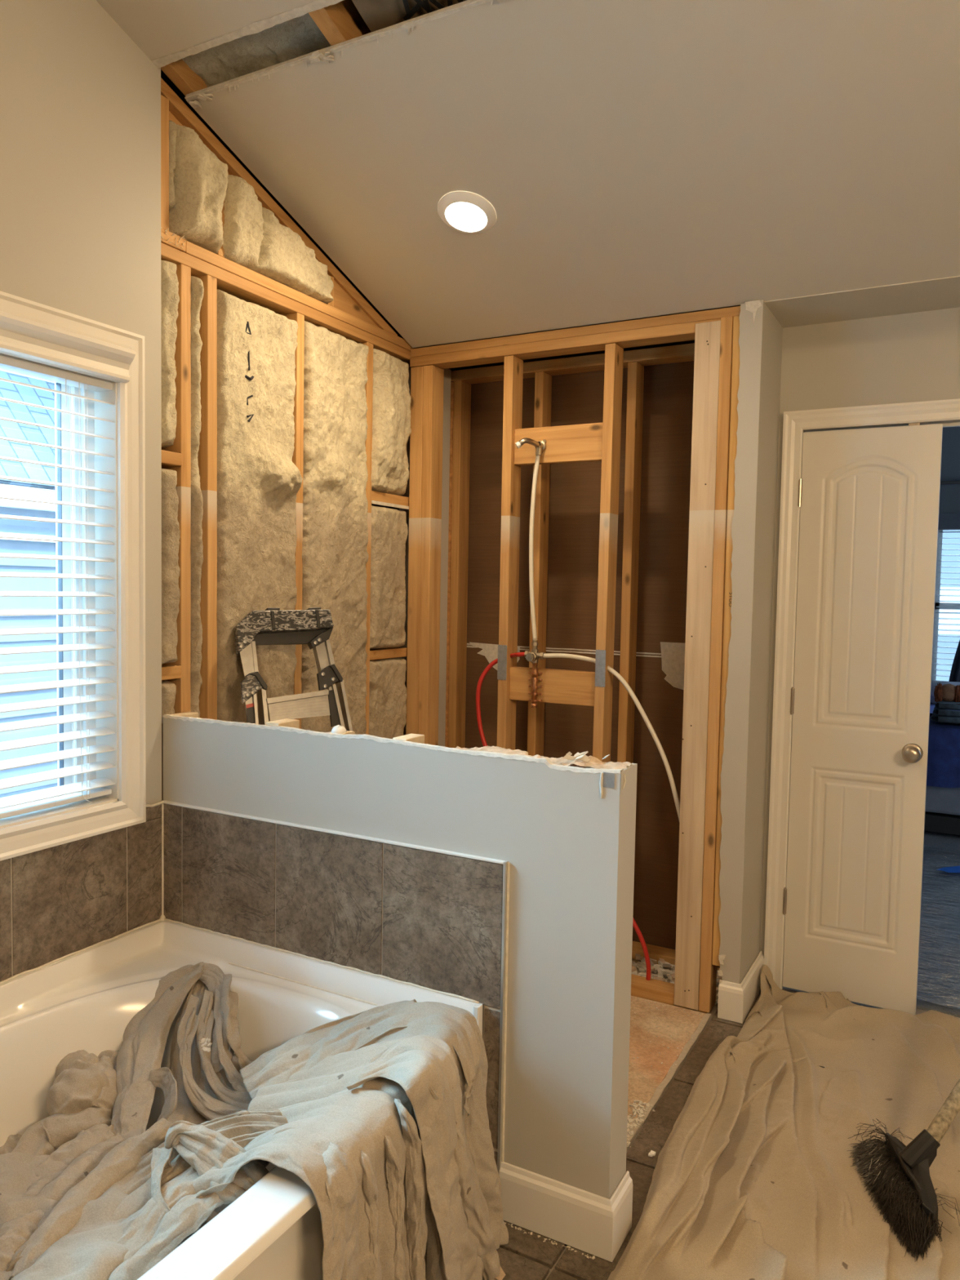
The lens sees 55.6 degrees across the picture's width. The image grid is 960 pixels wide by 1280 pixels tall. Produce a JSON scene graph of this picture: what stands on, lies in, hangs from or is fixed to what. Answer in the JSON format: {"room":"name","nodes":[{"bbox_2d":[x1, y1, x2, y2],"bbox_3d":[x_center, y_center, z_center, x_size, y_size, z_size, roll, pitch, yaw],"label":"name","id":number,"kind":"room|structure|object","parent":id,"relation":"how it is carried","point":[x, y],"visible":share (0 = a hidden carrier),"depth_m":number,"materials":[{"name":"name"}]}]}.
{"room":"bathroom under renovation","nodes":[
{"label":"bathroom under renovation","id":0,"kind":"room"},
{"bbox_2d":[0,0,161,804],"bbox_3d":[-1.725,-0.600,1.187,0.150,4.021,3.196,3,4,29],"label":"wall","id":1,"kind":"structure","parent":0,"point":[80,100],"depth_m":2.32,"materials":[{"name":"beige paint"}]},
{"bbox_2d":[0,368,118,828],"bbox_3d":[-1.341,-0.133,1.928,0.145,1.189,1.266,3,4,29],"label":"window","id":2,"kind":"structure","parent":1,"relation":"in","point":[101,410],"depth_m":2.45,"materials":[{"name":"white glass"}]},
{"bbox_2d":[0,311,135,818],"bbox_3d":[-1.279,-0.136,1.903,0.129,1.213,1.322,3,4,29],"label":"window blind","id":3,"kind":"object","parent":2,"relation":"attached to","point":[30,348],"visible":1,"depth_m":2.30,"materials":[{"name":"white plastic"}]},
{"bbox_2d":[0,290,146,861],"bbox_3d":[-1.266,-0.130,1.887,0.026,1.329,1.406,3,4,29],"label":"trim","id":4,"kind":"structure","parent":1,"relation":"attached to","point":[130,810],"depth_m":2.45,"materials":[{"name":"white paint"}]},
{"bbox_2d":[0,800,164,981],"bbox_3d":[-1.268,0.663,1.965,0.016,0.350,1.496,3,4,29],"label":"tile surround","id":5,"kind":"object","parent":1,"relation":"attached to","point":[56,902],"visible":0.91,"depth_m":2.37,"materials":[{"name":"tile"}]},
{"bbox_2d":[161,680,176,723],"bbox_3d":[-0.912,0.182,2.641,0.066,0.130,0.076,3,4,29],"label":"insulation batt","id":6,"kind":"object","parent":1,"relation":"attached to","point":[168,689],"visible":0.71,"depth_m":2.62,"materials":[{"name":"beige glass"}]},
{"bbox_2d":[160,69,404,510],"bbox_3d":[-1.364,-0.872,1.949,0.032,4.493,5.100,3,4,29],"label":"wall","id":7,"kind":"structure","parent":0,"point":[163,76],"depth_m":3.05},
{"bbox_2d":[162,714,637,1262],"bbox_3d":[-0.283,0.777,2.342,1.394,1.096,0.129,3,4,29],"label":"wall","id":8,"kind":"structure","parent":0,"point":[566,833],"depth_m":2.07,"materials":[{"name":"beige paint"}]},
{"bbox_2d":[160,800,510,1172],"bbox_3d":[-0.432,0.901,2.369,1.117,0.839,0.013,3,4,29],"label":"tile surround","id":9,"kind":"object","parent":8,"relation":"attached to","point":[433,918],"visible":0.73,"depth_m":2.29,"materials":[{"name":"tile"}]},
{"bbox_2d":[398,365,451,746],"bbox_3d":[-0.248,0.037,3.924,0.118,2.400,0.210,3,4,29],"label":"wall","id":10,"kind":"structure","parent":0,"point":[447,372],"depth_m":3.93,"materials":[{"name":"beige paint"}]},
{"bbox_2d":[96,0,959,370],"bbox_3d":[0.310,-1.790,0.999,3.700,1.552,4.910,3,4,29],"label":"ceiling","id":11,"kind":"structure","parent":0,"point":[633,159],"depth_m":2.51,"materials":[{"name":"beige paint"}]},
{"bbox_2d":[160,58,207,96],"bbox_3d":[-0.794,-1.598,2.631,0.040,0.580,1.300,3,4,29],"label":"rafter","id":12,"kind":"object","parent":11,"relation":"attached to","point":[180,74],"visible":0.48,"depth_m":2.55,"materials":[{"name":"brown wood"}]},
{"bbox_2d":[308,0,371,45],"bbox_3d":[-0.332,-1.575,2.380,0.048,0.580,1.300,3,4,29],"label":"rafter","id":13,"kind":"object","parent":11,"relation":"attached to","point":[340,22],"visible":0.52,"depth_m":2.31,"materials":[{"name":"brown wood"}]},
{"bbox_2d":[182,13,330,87],"bbox_3d":[-0.611,-1.629,2.393,0.525,0.179,0.460,3,4,29],"label":"insulation","id":14,"kind":"object","parent":13,"relation":"attached to","point":[297,37],"visible":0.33,"depth_m":2.47,"materials":[{"name":"grey glass"}]},
{"bbox_2d":[351,0,466,31],"bbox_3d":[0.545,-1.561,1.765,2.000,0.169,0.460,3,4,29],"label":"kraft paper","id":15,"kind":"object","parent":11,"relation":"attached to","point":[377,15],"visible":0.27,"depth_m":2.27,"materials":[{"name":"brown paper"}]},
{"bbox_2d":[402,0,463,20],"bbox_3d":[-0.078,-1.548,2.222,0.245,0.041,0.080,2,3,13],"label":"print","id":16,"kind":"object","parent":15,"relation":"attached to","point":[411,9],"depth_m":2.24,"materials":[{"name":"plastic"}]},
{"bbox_2d":[437,191,496,234],"bbox_3d":[-0.041,-1.327,2.835,0.186,0.068,0.176,3,4,29],"label":"recessed light","id":17,"kind":"object","parent":11,"relation":"in","point":[466,212],"visible":1,"depth_m":2.81,"materials":[{"name":"white plastic"}]},
{"bbox_2d":[450,360,693,949],"bbox_3d":[0.463,-0.033,3.792,1.550,2.620,0.015,3,4,29],"label":"wall","id":18,"kind":"structure","parent":0,"point":[577,398],"depth_m":3.75,"materials":[{"name":"brown paint"}]},
{"bbox_2d":[522,353,604,378],"bbox_3d":[0.327,-1.118,3.652,0.456,0.044,0.247,3,4,29],"label":"plate","id":19,"kind":"object","parent":18,"relation":"on","point":[594,362],"depth_m":3.70,"materials":[{"name":"brown wood"}]},
{"bbox_2d":[466,641,684,689],"bbox_3d":[0.417,0.086,3.813,1.120,0.187,0.002,3,4,29],"label":"paper","id":20,"kind":"object","parent":18,"relation":"attached to","point":[673,654],"visible":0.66,"depth_m":3.63,"materials":[{"name":"grey paper"}]},
{"bbox_2d":[622,342,694,368],"bbox_3d":[0.674,-1.101,3.463,0.353,0.044,0.246,3,4,29],"label":"plate","id":21,"kind":"object","parent":18,"relation":"on","point":[648,357],"depth_m":3.51,"materials":[{"name":"brown wood"}]},
{"bbox_2d":[645,943,675,966],"bbox_3d":[0.707,1.263,3.597,0.160,0.038,0.169,3,4,29],"label":"plate","id":22,"kind":"object","parent":18,"relation":"on","point":[658,953],"depth_m":3.61,"materials":[{"name":"brown wood"}]},
{"bbox_2d":[496,987,875,1279],"bbox_3d":[0.114,1.416,0.965,3.552,0.011,5.233,3,4,29],"label":"floor","id":23,"kind":"structure","parent":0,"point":[526,1256],"depth_m":2.24,"materials":[{"name":"tile"}]},
{"bbox_2d":[0,913,483,1279],"bbox_3d":[-0.826,1.096,1.676,1.100,0.513,1.618,3,4,29],"label":"bathtub","id":24,"kind":"object","parent":23,"relation":"on","point":[86,998],"visible":0.31,"depth_m":2.23,"materials":[{"name":"plastic"}]},
{"bbox_2d":[0,961,508,1279],"bbox_3d":[-0.718,1.099,1.669,1.115,0.574,1.374,3,4,29],"label":"cloth","id":25,"kind":"object","parent":24,"relation":"in","point":[381,1111],"visible":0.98,"depth_m":1.78,"materials":[{"name":"fabric"}]},
{"bbox_2d":[607,964,959,1279],"bbox_3d":[1.120,1.331,1.716,2.099,0.106,2.894,3,4,29],"label":"cloth","id":26,"kind":"object","parent":23,"relation":"on","point":[754,1178],"visible":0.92,"depth_m":2.36,"materials":[{"name":"fabric"}]},
{"bbox_2d":[848,1078,959,1261],"bbox_3d":[1.379,0.947,2.510,1.356,0.788,0.353,-2,4,-40],"label":"broom","id":27,"kind":"object","parent":26,"relation":"on","point":[900,1173],"visible":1,"depth_m":2.19,"materials":[{"name":"black plastic"}]},
{"bbox_2d":[718,299,782,983],"bbox_3d":[0.950,0.085,3.224,0.088,2.425,0.344,3,4,29],"label":"wall","id":28,"kind":"structure","parent":0,"point":[744,757],"depth_m":3.10,"materials":[{"name":"beige paint"}]},
{"bbox_2d":[626,1013,711,1144],"bbox_3d":[0.517,1.325,2.658,0.025,0.003,1.170,3,4,29],"label":"trim","id":29,"kind":"structure","parent":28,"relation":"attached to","point":[670,1073],"depth_m":2.79,"materials":[{"name":"beige tile"}]},
{"bbox_2d":[711,315,739,966],"bbox_3d":[0.861,0.023,3.135,0.032,2.215,0.090,3,4,29],"label":"stud","id":30,"kind":"object","parent":28,"relation":"attached to","point":[735,346],"visible":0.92,"depth_m":3.09,"materials":[{"name":"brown wood"}]},
{"bbox_2d":[717,951,764,1023],"bbox_3d":[0.940,1.232,3.267,0.085,0.130,0.350,3,4,29],"label":"baseboard","id":31,"kind":"structure","parent":28,"relation":"attached to","point":[735,1001],"depth_m":3.13,"materials":[{"name":"white paint"}]},
{"bbox_2d":[544,831,959,1279],"bbox_3d":[1.873,1.401,2.794,5.200,0.118,9.500,3,4,29],"label":"floor","id":32,"kind":"structure","parent":0,"point":[938,988],"depth_m":3.92,"materials":[{"name":"grey carpet"}]},
{"bbox_2d":[475,652,650,980],"bbox_3d":[0.309,0.668,3.458,0.716,1.235,0.060,2,3,24],"label":"supply pipe","id":33,"kind":"object","parent":32,"relation":"on","point":[494,662],"visible":0.4,"depth_m":3.55,"materials":[{"name":"red plastic"}]},
{"bbox_2d":[524,640,545,707],"bbox_3d":[0.199,0.129,3.440,0.076,0.255,0.065,3,4,29],"label":"shower valve","id":34,"kind":"object","parent":33,"relation":"attached to","point":[533,656],"visible":1,"depth_m":3.44,"materials":[{"name":"gold metal"}]},
{"bbox_2d":[528,454,540,640],"bbox_3d":[0.204,-0.349,3.430,0.037,0.702,0.024,0,3,-14],"label":"riser pipe","id":35,"kind":"object","parent":34,"relation":"attached to","point":[537,456],"visible":1,"depth_m":3.42,"materials":[{"name":"white plastic"}]},
{"bbox_2d":[515,437,546,455],"bbox_3d":[0.186,-0.721,3.382,0.134,0.060,0.047,-2,4,-45],"label":"pipe","id":36,"kind":"object","parent":35,"relation":"attached to","point":[540,446],"visible":1,"depth_m":3.38,"materials":[{"name":"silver metal"}]},
{"bbox_2d":[542,653,679,820],"bbox_3d":[0.507,0.676,3.345,0.611,1.237,0.122,2,3,14],"label":"supply pipe","id":37,"kind":"object","parent":32,"relation":"on","point":[610,669],"visible":0.51,"depth_m":3.26,"materials":[{"name":"white plastic"}]},
{"bbox_2d":[631,941,644,959],"bbox_3d":[0.628,1.259,3.638,0.091,0.038,0.171,3,4,29],"label":"plate","id":38,"kind":"object","parent":32,"relation":"on","point":[637,948],"depth_m":3.65,"materials":[{"name":"brown wood"}]},
{"bbox_2d":[444,380,471,748],"bbox_3d":[-0.106,0.041,4.032,0.058,2.325,0.093,3,4,29],"label":"stud","id":39,"kind":"object","parent":38,"relation":"on","point":[462,390],"depth_m":3.98,"materials":[{"name":"brown wood"}]},
{"bbox_2d":[527,371,551,755],"bbox_3d":[0.243,0.053,3.844,0.038,2.317,0.089,3,4,29],"label":"stud","id":40,"kind":"object","parent":38,"relation":"on","point":[543,380],"visible":0.47,"depth_m":3.80,"materials":[{"name":"brown wood"}]},
{"bbox_2d":[617,361,644,763],"bbox_3d":[0.594,0.070,3.653,0.038,2.317,0.089,3,4,29],"label":"stud","id":41,"kind":"object","parent":38,"relation":"on","point":[635,383],"visible":0.56,"depth_m":3.60,"materials":[{"name":"brown wood"}]},
{"bbox_3d":[0.949,0.088,3.460,0.038,2.317,0.089,3,4,29],"label":"stud","id":42,"kind":"object","parent":38,"relation":"on","visible":0},
{"bbox_2d":[450,364,503,384],"bbox_3d":[0.005,-1.133,3.827,0.332,0.044,0.246,3,4,29],"label":"plate","id":43,"kind":"object","parent":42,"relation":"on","point":[495,373],"depth_m":3.89,"materials":[{"name":"brown wood"}]},
{"bbox_2d":[626,995,705,1129],"bbox_3d":[-0.064,1.305,2.930,1.262,0.008,1.252,3,4,29],"label":"shower floor","id":44,"kind":"structure","parent":32,"relation":"on","point":[644,1077],"depth_m":2.98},
{"bbox_2d":[233,607,352,731],"bbox_3d":[-0.482,0.606,2.811,0.468,1.404,0.460,-1,4,-30],"label":"step ladder","id":45,"kind":"object","parent":44,"relation":"on","point":[313,627],"visible":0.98,"depth_m":2.86,"materials":[{"name":"silver metal"}]},
{"bbox_2d":[626,1099,655,1147],"bbox_3d":[0.390,1.332,2.470,0.090,0.008,0.328,3,4,29],"label":"rubble","id":46,"kind":"object","parent":44,"relation":"on","point":[639,1111],"visible":0.44,"depth_m":2.54,"materials":[{"name":"beige"}]},
{"bbox_2d":[631,973,706,1013],"bbox_3d":[0.261,1.257,3.522,1.262,0.042,0.089,3,4,29],"label":"plate","id":47,"kind":"object","parent":32,"relation":"on","point":[656,990],"visible":0.2,"depth_m":3.29,"materials":[{"name":"brown wood"}]},
{"bbox_2d":[405,365,423,734],"bbox_3d":[-0.253,0.055,3.750,0.058,2.307,0.089,3,4,29],"label":"stud","id":48,"kind":"object","parent":47,"relation":"on","point":[417,372],"visible":0.39,"depth_m":3.69,"materials":[{"name":"brown wood"}]},
{"bbox_2d":[417,364,444,745],"bbox_3d":[-0.207,0.057,3.725,0.044,2.307,0.089,3,4,29],"label":"stud","id":49,"kind":"object","parent":47,"relation":"on","point":[433,376],"visible":0.56,"depth_m":3.68,"materials":[{"name":"brown wood"}]},
{"bbox_2d":[409,318,720,368],"bbox_3d":[0.292,-1.091,3.396,1.260,0.038,0.089,3,4,29],"label":"plate","id":50,"kind":"object","parent":49,"relation":"on","point":[685,331],"visible":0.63,"depth_m":3.35,"materials":[{"name":"brown wood"}]},
{"bbox_2d":[410,306,740,357],"bbox_3d":[0.321,-1.127,3.383,1.320,0.033,0.089,3,4,29],"label":"plate","id":51,"kind":"object","parent":50,"relation":"on","point":[731,311],"visible":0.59,"depth_m":3.31,"materials":[{"name":"brown wood"}]},
{"bbox_2d":[497,355,523,750],"bbox_3d":[0.109,0.072,3.554,0.039,2.307,0.089,3,4,29],"label":"stud","id":52,"kind":"object","parent":47,"relation":"on","point":[513,366],"visible":0.54,"depth_m":3.50,"materials":[{"name":"brown wood"}]},
{"bbox_2d":[497,644,506,679],"bbox_3d":[0.086,0.086,3.515,0.039,0.138,0.002,3,4,29],"label":"plate","id":53,"kind":"object","parent":52,"relation":"attached to","point":[502,650],"visible":1,"depth_m":3.51,"materials":[{"name":"metal"}]},
{"bbox_2d":[509,666,595,706],"bbox_3d":[0.278,0.175,3.462,0.354,0.126,0.038,3,4,29],"label":"blocking","id":54,"kind":"object","parent":52,"relation":"attached to","point":[575,687],"visible":0.76,"depth_m":3.43,"materials":[{"name":"brown wood"}]},
{"bbox_2d":[514,422,602,465],"bbox_3d":[0.299,-0.731,3.409,0.364,0.134,0.038,3,4,29],"label":"blocking","id":55,"kind":"object","parent":52,"relation":"attached to","point":[583,442],"visible":0.74,"depth_m":3.38,"materials":[{"name":"brown wood"}]},
{"bbox_2d":[592,342,623,762],"bbox_3d":[0.460,0.089,3.363,0.053,2.307,0.089,3,4,29],"label":"stud","id":56,"kind":"object","parent":47,"relation":"on","point":[614,353],"visible":0.53,"depth_m":3.31,"materials":[{"name":"brown wood"}]},
{"bbox_2d":[595,648,605,687],"bbox_3d":[0.439,0.103,3.322,0.039,0.138,0.002,3,4,29],"label":"plate","id":57,"kind":"object","parent":56,"relation":"attached to","point":[600,662],"visible":1,"depth_m":3.32,"materials":[{"name":"metal"}]},
{"bbox_2d":[673,320,720,1010],"bbox_3d":[0.756,0.110,3.159,0.090,2.375,0.038,3,4,29],"label":"stud","id":58,"kind":"object","parent":47,"relation":"on","point":[707,357],"visible":0.8,"depth_m":3.14,"materials":[{"name":"brown wood"}]},
{"bbox_2d":[698,315,733,1013],"bbox_3d":[0.825,0.106,3.153,0.038,2.385,0.089,3,4,29],"label":"stud","id":59,"kind":"object","parent":47,"relation":"on","point":[708,971],"visible":0.86,"depth_m":3.11,"materials":[{"name":"brown wood"}]},
{"bbox_2d":[631,953,721,1004],"bbox_3d":[0.705,1.271,3.521,0.572,0.027,0.362,3,4,29],"label":"rubble","id":60,"kind":"object","parent":32,"relation":"on","point":[642,966],"visible":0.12,"depth_m":3.50,"materials":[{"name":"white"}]},
{"bbox_2d":[924,702,959,835],"bbox_3d":[3.700,0.831,5.892,2.240,0.678,1.570,3,4,29],"label":"bed","id":61,"kind":"object","parent":32,"relation":"on","point":[942,811],"visible":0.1,"depth_m":5.52,"materials":[{"name":"blue fabric"}]},
{"bbox_2d":[926,713,959,787],"bbox_3d":[3.702,0.700,5.885,2.240,0.379,1.570,3,4,29],"label":"quilt","id":62,"kind":"object","parent":61,"relation":"on","point":[944,740],"depth_m":5.49,"materials":[{"name":"blue fabric"}]},
{"bbox_2d":[930,713,959,724],"bbox_3d":[3.052,0.487,5.655,0.440,0.043,0.360,3,4,29],"label":"folded blanket","id":63,"kind":"object","parent":61,"relation":"on","point":[955,720],"visible":0.71,"depth_m":5.57,"materials":[{"name":"fabric"}]},
{"bbox_2d":[933,706,959,717],"bbox_3d":[3.062,0.445,5.647,0.440,0.042,0.360,3,4,29],"label":"folded blanket","id":64,"kind":"object","parent":63,"relation":"on","point":[943,712],"visible":0.65,"depth_m":5.56,"materials":[{"name":"fabric"}]},
{"bbox_2d":[934,699,959,710],"bbox_3d":[3.071,0.403,5.640,0.440,0.043,0.360,3,4,29],"label":"folded blanket","id":65,"kind":"object","parent":64,"relation":"on","point":[942,704],"visible":0.69,"depth_m":5.56,"materials":[{"name":"fabric"}]},
{"bbox_2d":[933,682,959,704],"bbox_3d":[2.950,0.337,5.727,0.164,0.143,0.266,3,4,29],"label":"plush toy","id":66,"kind":"object","parent":65,"relation":"on","point":[946,692],"visible":0.96,"depth_m":5.63,"materials":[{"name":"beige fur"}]},
{"bbox_3d":[-0.670,1.249,3.252,0.089,0.038,1.280,3,4,29],"label":"plate","id":67,"kind":"object","parent":32,"relation":"on","visible":0},
{"bbox_2d":[161,263,191,799],"bbox_3d":[-0.907,0.084,2.712,0.089,2.336,0.038,3,4,29],"label":"stud","id":68,"kind":"object","parent":67,"relation":"on","point":[182,442],"visible":0.26,"depth_m":2.66,"materials":[{"name":"brown wood"}]},
{"bbox_2d":[161,664,181,679],"bbox_3d":[-0.934,0.093,2.661,0.091,0.038,0.078,3,4,29],"label":"blocking","id":69,"kind":"object","parent":68,"relation":"attached to","point":[168,671],"visible":0.49,"depth_m":2.64,"materials":[{"name":"brown wood"}]},
{"bbox_2d":[161,468,180,664],"bbox_3d":[-0.902,-0.210,2.622,0.069,0.568,0.086,3,4,29],"label":"insulation batt","id":70,"kind":"object","parent":69,"relation":"on","point":[171,595],"visible":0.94,"depth_m":2.60,"materials":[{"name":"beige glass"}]},
{"bbox_2d":[161,449,182,466],"bbox_3d":[-0.922,-0.522,2.626,0.093,0.036,0.078,3,4,29],"label":"blocking","id":71,"kind":"object","parent":68,"relation":"attached to","point":[169,459],"visible":0.49,"depth_m":2.61,"materials":[{"name":"brown wood"}]},
{"bbox_2d":[160,259,179,448],"bbox_3d":[-0.893,-0.813,2.586,0.068,0.528,0.080,3,4,29],"label":"insulation batt","id":72,"kind":"object","parent":71,"relation":"on","point":[170,298],"visible":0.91,"depth_m":2.57,"materials":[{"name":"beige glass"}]},
{"bbox_2d":[160,242,410,365],"bbox_3d":[-0.605,-1.123,3.161,0.089,0.035,1.372,3,4,29],"label":"plate","id":73,"kind":"object","parent":68,"relation":"on","point":[236,286],"visible":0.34,"depth_m":2.96,"materials":[{"name":"brown wood"}]},
{"bbox_2d":[160,227,186,252],"bbox_3d":[-0.904,-1.134,2.592,0.105,0.048,0.101,3,4,29],"label":"plate offcut","id":74,"kind":"object","parent":73,"relation":"on","point":[169,238],"visible":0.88,"depth_m":2.58,"materials":[{"name":"brown wood"}]},
{"bbox_2d":[160,94,168,231],"bbox_3d":[-0.919,-1.332,2.562,0.090,0.362,0.034,3,4,29],"label":"stud","id":75,"kind":"object","parent":74,"relation":"on","point":[164,101],"visible":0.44,"depth_m":2.54,"materials":[{"name":"brown wood"}]},
{"bbox_2d":[168,120,178,209],"bbox_3d":[-0.880,-1.348,2.580,0.051,0.249,0.052,3,4,29],"label":"insulation batt","id":76,"kind":"object","parent":75,"relation":"attached to","point":[173,127],"visible":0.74,"depth_m":2.57,"materials":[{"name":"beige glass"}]},
{"bbox_2d":[160,77,397,335],"bbox_3d":[-0.644,-1.363,3.067,0.089,0.443,1.190,3,4,29],"label":"plate","id":77,"kind":"object","parent":75,"relation":"on","point":[181,112],"visible":0.43,"depth_m":2.85,"materials":[{"name":"brown wood"}]},
{"bbox_2d":[184,240,413,351],"bbox_3d":[-0.580,-1.161,3.201,0.090,0.035,1.274,3,4,29],"label":"plate","id":78,"kind":"object","parent":73,"relation":"on","point":[195,251],"visible":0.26,"depth_m":3.01,"materials":[{"name":"brown wood"}]},
{"bbox_2d":[168,124,227,253],"bbox_3d":[-0.806,-1.309,2.646,0.122,0.315,0.178,3,4,29],"label":"insulation batt","id":79,"kind":"object","parent":78,"relation":"on","point":[200,178],"visible":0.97,"depth_m":2.59,"materials":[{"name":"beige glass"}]},
{"bbox_2d":[222,174,263,269],"bbox_3d":[-0.727,-1.284,2.805,0.109,0.255,0.176,3,4,29],"label":"insulation batt","id":80,"kind":"object","parent":78,"relation":"on","point":[242,237],"visible":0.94,"depth_m":2.76,"materials":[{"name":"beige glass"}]},
{"bbox_2d":[250,207,333,303],"bbox_3d":[-0.612,-1.272,3.020,0.108,0.214,0.398,3,4,29],"label":"insulation batt","id":81,"kind":"object","parent":78,"relation":"on","point":[284,258],"visible":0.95,"depth_m":2.95,"materials":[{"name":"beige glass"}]},
{"bbox_2d":[333,280,378,327],"bbox_3d":[-0.423,-1.242,3.456,0.038,0.105,0.497,3,4,29],"label":"blocking","id":82,"kind":"object","parent":78,"relation":"on","point":[343,301],"visible":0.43,"depth_m":3.31,"materials":[{"name":"brown wood"}]},
{"bbox_2d":[190,275,204,717],"bbox_3d":[-0.858,0.087,2.728,0.071,2.312,0.064,3,4,29],"label":"insulation batt","id":83,"kind":"object","parent":67,"relation":"on","point":[197,284],"visible":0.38,"depth_m":2.69,"materials":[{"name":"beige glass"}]},
{"bbox_2d":[195,275,217,719],"bbox_3d":[-0.856,0.080,2.805,0.089,2.336,0.047,3,4,29],"label":"stud","id":84,"kind":"object","parent":67,"relation":"on","point":[207,451],"visible":0.3,"depth_m":2.75,"materials":[{"name":"brown wood"}]},
{"bbox_2d":[217,289,302,724],"bbox_3d":[-0.709,0.081,2.957,0.113,2.310,0.388,3,4,29],"label":"insulation batt","id":85,"kind":"object","parent":67,"relation":"on","point":[259,482],"visible":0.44,"depth_m":2.88,"materials":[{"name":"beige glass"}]},
{"bbox_2d":[283,312,304,728],"bbox_3d":[-0.664,0.064,3.157,0.089,2.336,0.038,3,4,29],"label":"stud","id":86,"kind":"object","parent":67,"relation":"on","point":[298,454],"visible":0.29,"depth_m":3.10,"materials":[{"name":"brown wood"}]},
{"bbox_2d":[301,320,368,734],"bbox_3d":[-0.529,0.057,3.315,0.086,2.324,0.397,3,4,29],"label":"insulation batt","id":87,"kind":"object","parent":67,"relation":"on","point":[335,555],"visible":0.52,"depth_m":3.26,"materials":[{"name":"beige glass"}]},
{"bbox_2d":[360,342,373,734],"bbox_3d":[-0.471,0.048,3.510,0.089,2.336,0.038,3,4,29],"label":"stud","id":88,"kind":"object","parent":67,"relation":"on","point":[369,384],"visible":0.25,"depth_m":3.46,"materials":[{"name":"brown wood"}]},
{"bbox_2d":[369,647,407,660],"bbox_3d":[-0.394,0.053,3.644,0.078,0.036,0.272,3,4,29],"label":"blocking","id":89,"kind":"object","parent":88,"relation":"attached to","point":[386,653],"visible":0.64,"depth_m":3.62,"materials":[{"name":"brown wood"}]},
{"bbox_2d":[369,505,408,648],"bbox_3d":[-0.368,-0.244,3.603,0.066,0.566,0.272,3,4,29],"label":"insulation batt","id":90,"kind":"object","parent":89,"relation":"on","point":[389,530],"visible":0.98,"depth_m":3.57,"materials":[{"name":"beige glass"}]},
{"bbox_2d":[371,490,408,509],"bbox_3d":[-0.381,-0.552,3.610,0.083,0.050,0.272,3,4,29],"label":"blocking","id":91,"kind":"object","parent":88,"relation":"attached to","point":[375,495],"depth_m":3.58,"materials":[{"name":"brown wood"}]},
{"bbox_2d":[370,348,411,495],"bbox_3d":[-0.344,-0.845,3.559,0.098,0.542,0.269,3,4,29],"label":"insulation batt","id":92,"kind":"object","parent":91,"relation":"on","point":[391,403],"visible":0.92,"depth_m":3.50,"materials":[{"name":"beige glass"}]},
{"bbox_2d":[368,657,407,738],"bbox_3d":[-0.382,0.637,3.652,0.070,1.136,0.269,3,4,29],"label":"insulation batt","id":93,"kind":"object","parent":67,"relation":"on","point":[388,695],"visible":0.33,"depth_m":3.60,"materials":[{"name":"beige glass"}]},
{"bbox_2d":[760,306,959,988],"bbox_3d":[2.118,0.050,2.839,2.327,2.620,0.107,3,4,29],"label":"wall","id":94,"kind":"structure","parent":0,"point":[912,357],"depth_m":3.17,"materials":[{"name":"beige paint"}]},
{"bbox_2d":[764,398,959,989],"bbox_3d":[1.534,0.257,3.094,1.040,2.116,0.022,3,4,29],"label":"trim","id":95,"kind":"structure","parent":94,"relation":"attached to","point":[795,422],"depth_m":3.30,"materials":[{"name":"white paint"}]},
{"bbox_2d":[782,422,942,1014],"bbox_3d":[1.322,0.275,3.196,0.454,2.038,0.102,3,4,29],"label":"door","id":96,"kind":"structure","parent":94,"relation":"in","point":[868,499],"depth_m":3.21,"materials":[{"name":"paint"}]},
{"bbox_2d":[931,426,959,675],"bbox_3d":[4.409,-0.202,6.581,4.500,2.750,0.100,3,4,29],"label":"wall","id":97,"kind":"structure","parent":0,"point":[949,494],"depth_m":6.93,"materials":[{"name":"paint"}]},
{"bbox_2d":[931,513,959,682],"bbox_3d":[3.820,-0.278,6.857,0.865,1.350,0.126,3,4,29],"label":"window","id":98,"kind":"structure","parent":97,"relation":"in","point":[946,521],"depth_m":7.02,"materials":[{"name":"blue glass"}]},
{"bbox_2d":[933,531,959,682],"bbox_3d":[3.818,-0.238,6.857,0.685,1.162,0.040,3,4,29],"label":"window blind","id":99,"kind":"object","parent":98,"relation":"attached to","point":[941,646],"visible":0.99,"depth_m":6.98,"materials":[{"name":"white plastic"}]},
{"bbox_2d":[940,480,959,484],"bbox_3d":[3.938,-1.165,6.623,1.450,0.023,0.024,3,4,29],"label":"curtain rod","id":100,"kind":"object","parent":97,"relation":"attached to","point":[941,482],"visible":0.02,"depth_m":6.83,"materials":[{"name":"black metal"}]},
{"bbox_2d":[948,640,959,682],"bbox_3d":[3.825,-0.306,6.723,0.610,1.680,0.043,3,4,29],"label":"curtain","id":101,"kind":"object","parent":100,"relation":"hanging from","point":[954,676],"visible":0.44,"depth_m":6.88,"materials":[{"name":"fabric"}]},
{"label":"outside","id":102,"kind":"structure","parent":0,"visible":0},
{"bbox_2d":[936,529,959,680],"bbox_3d":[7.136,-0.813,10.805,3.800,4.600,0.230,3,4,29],"label":"house","id":103,"kind":"structure","parent":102,"point":[950,534],"depth_m":11.39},
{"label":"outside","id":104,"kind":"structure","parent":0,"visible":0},
{"bbox_2d":[0,370,57,797],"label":"window","id":105,"kind":"structure","parent":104,"point":[10,410],"depth_m":5.51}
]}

